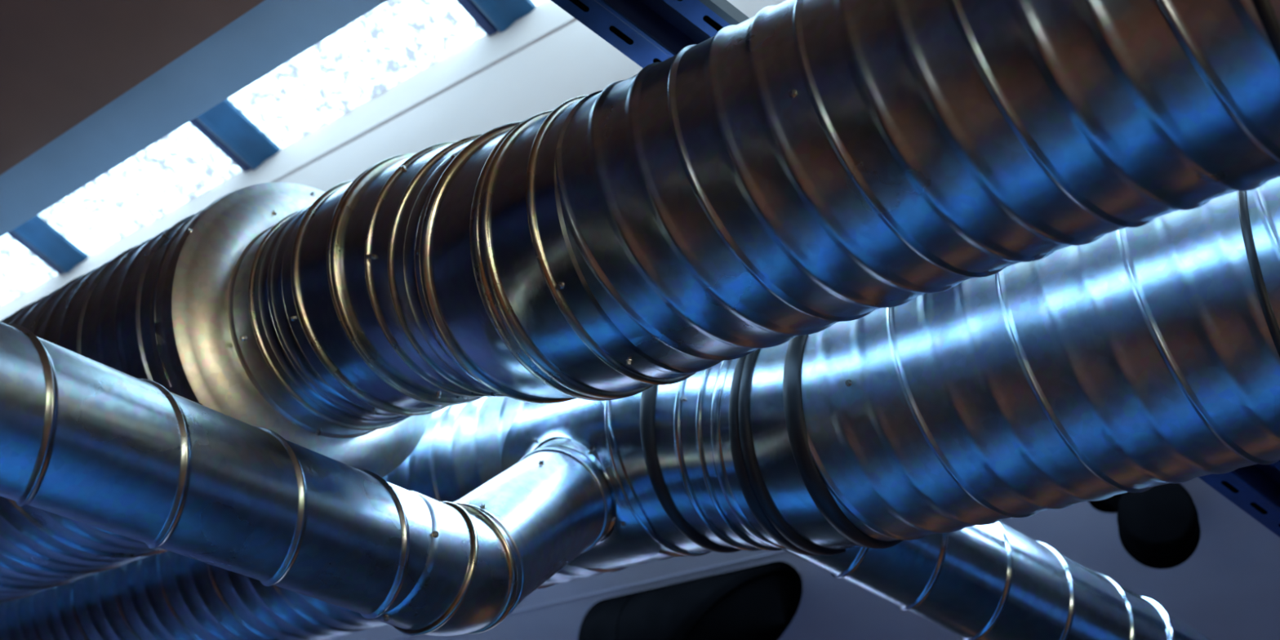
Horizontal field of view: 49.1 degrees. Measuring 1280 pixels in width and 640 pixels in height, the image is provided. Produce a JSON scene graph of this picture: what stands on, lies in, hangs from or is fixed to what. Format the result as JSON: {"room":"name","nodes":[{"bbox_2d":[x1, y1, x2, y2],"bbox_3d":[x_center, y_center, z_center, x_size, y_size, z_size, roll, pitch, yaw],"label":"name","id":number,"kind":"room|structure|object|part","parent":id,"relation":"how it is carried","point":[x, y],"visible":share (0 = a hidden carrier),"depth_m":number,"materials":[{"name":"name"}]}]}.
{"room":"industrial building","nodes":[
{"label":"industrial building","id":0,"kind":"room"},
{"bbox_2d":[0,0,264,175],"bbox_3d":[-1.576,-1.653,1.140,7.600,0.085,3.637,-20,-52,35],"label":"wall","id":1,"kind":"structure","parent":0,"point":[62,62],"depth_m":2.25,"materials":[{"name":"brown paint"}]},
{"bbox_2d":[0,0,387,237],"bbox_3d":[-0.438,-0.569,2.154,7.600,0.240,0.104,-20,-52,35],"label":"beam","id":2,"kind":"structure","parent":1,"relation":"attached to","point":[273,33],"depth_m":2.31,"materials":[{"name":"blue metal"}]},
{"bbox_2d":[277,0,786,191],"bbox_3d":[-0.163,-0.370,2.431,7.600,0.379,0.060,-20,-52,35],"label":"ceiling","id":3,"kind":"structure","parent":0,"point":[572,61],"depth_m":2.53,"materials":[{"name":"white paint"}]},
{"bbox_2d":[0,0,577,320],"bbox_3d":[-0.107,-0.576,2.609,7.600,0.165,0.064,-20,-52,35],"label":"trim","id":4,"kind":"structure","parent":3,"relation":"attached to","point":[547,18],"depth_m":2.92,"materials":[{"name":"white paint"}]},
{"bbox_2d":[321,477,1279,639],"bbox_3d":[0.779,0.751,3.159,7.600,0.060,3.315,-20,-52,35],"label":"ceiling","id":5,"kind":"structure","parent":0,"point":[1228,588],"depth_m":2.81,"materials":[{"name":"grey paint"}]},
{"bbox_2d":[387,550,788,639],"bbox_3d":[0.448,0.439,2.861,7.600,0.003,0.010,-20,-52,35],"label":"trim","id":6,"kind":"structure","parent":5,"relation":"attached to","point":[781,552],"depth_m":3.18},
{"bbox_2d":[577,560,803,639],"bbox_3d":[0.132,0.679,3.016,0.480,0.283,0.261,-20,-52,35],"label":"spotlight","id":7,"kind":"object","parent":5,"relation":"attached to","point":[761,602],"visible":1,"depth_m":2.90,"materials":[{"name":"black paint"}]},
{"bbox_2d":[551,0,1279,537],"bbox_3d":[0.511,-0.152,1.950,1.696,0.285,0.141,33,-43,-20],"label":"cable tray","id":8,"kind":"object","parent":5,"relation":"hanging from","point":[647,32],"visible":0.12,"depth_m":1.70,"materials":[{"name":"blue paint"}]},
{"bbox_2d":[1088,483,1200,568],"bbox_3d":[0.888,0.347,2.463,0.190,0.201,0.221,1,-42,17],"label":"spotlight","id":9,"kind":"object","parent":5,"relation":"attached to","point":[1159,526],"visible":0.8,"depth_m":2.37,"materials":[{"name":"black paint"}]},
{"bbox_3d":[0.868,0.328,2.587,0.080,0.019,0.080,-20,-52,35],"label":"ceiling plate","id":10,"kind":"part","parent":9,"relation":"part of","materials":[{"name":"black paint"}]},
{"bbox_3d":[0.883,0.338,2.507,0.032,0.133,0.141,26,-41,-12],"label":"bracket arm","id":11,"kind":"part","parent":9,"relation":"part of","materials":[{"name":"black paint"}]},
{"bbox_3d":[-3.671,1.458,3.523,0.100,4.100,7.400,-20,-52,35],"label":"wall","id":12,"kind":"structure","parent":0,"visible":0},
{"bbox_2d":[0,0,1279,604],"bbox_3d":[-0.413,0.016,1.954,7.505,0.520,0.479,-20,-52,35],"label":"ventilation duct","id":13,"kind":"object","parent":12,"relation":"attached to","point":[800,167],"visible":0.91,"depth_m":1.36,"materials":[{"name":"metal"}]},
{"bbox_2d":[0,177,1279,639],"bbox_3d":[-0.154,0.275,2.179,7.506,0.385,0.371,-20,-52,35],"label":"ventilation duct","id":14,"kind":"object","parent":12,"relation":"attached to","point":[1142,358],"visible":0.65,"depth_m":1.63,"materials":[{"name":"metal"}]},
{"bbox_2d":[0,321,660,635],"bbox_3d":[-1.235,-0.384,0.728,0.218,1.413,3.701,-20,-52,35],"label":"duct","id":15,"kind":"object","parent":14,"relation":"attached to","point":[83,439],"visible":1,"depth_m":1.49,"materials":[{"name":"metal"}]},
{"bbox_3d":[-0.067,0.232,2.017,0.218,0.171,0.226,-20,-52,35],"label":"saddle plate","id":16,"kind":"part","parent":15,"relation":"part of","materials":[{"name":"silver metal"}]},
{"bbox_2d":[782,521,1210,639],"bbox_3d":[0.642,0.472,2.045,1.062,0.252,0.216,27,-42,-14],"label":"duct","id":17,"kind":"object","parent":14,"relation":"attached to","point":[994,581],"visible":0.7,"depth_m":1.94,"materials":[{"name":"silver metal"}]},
{"bbox_3d":[-0.405,-0.795,2.312,7.600,0.350,0.025,-20,-52,35],"label":"wall","id":18,"kind":"structure","parent":0,"visible":0},
{"bbox_2d":[0,0,545,305],"bbox_3d":[-0.248,-0.761,2.508,7.600,0.046,0.445,-20,-52,35],"label":"window","id":19,"kind":"structure","parent":18,"relation":"in","point":[393,42],"depth_m":3.08,"materials":[{"name":"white glass"}]},
{"bbox_3d":[-1.883,-0.177,3.720,0.779,0.012,0.445,-20,-52,35],"label":"pane","id":20,"kind":"part","parent":19,"relation":"part of","materials":[{"name":"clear glass"}]},
{"bbox_3d":[-1.280,-0.396,3.278,0.779,0.012,0.445,-20,-52,35],"label":"pane","id":21,"kind":"part","parent":19,"relation":"part of","materials":[{"name":"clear glass"}]},
{"bbox_3d":[-0.677,-0.616,2.836,0.779,0.012,0.445,-20,-52,35],"label":"pane","id":22,"kind":"part","parent":19,"relation":"part of","materials":[{"name":"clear glass"}]},
{"bbox_3d":[-0.074,-0.836,2.394,0.779,0.012,0.445,-20,-52,35],"label":"pane","id":23,"kind":"part","parent":19,"relation":"part of","materials":[{"name":"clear glass"}]}
]}

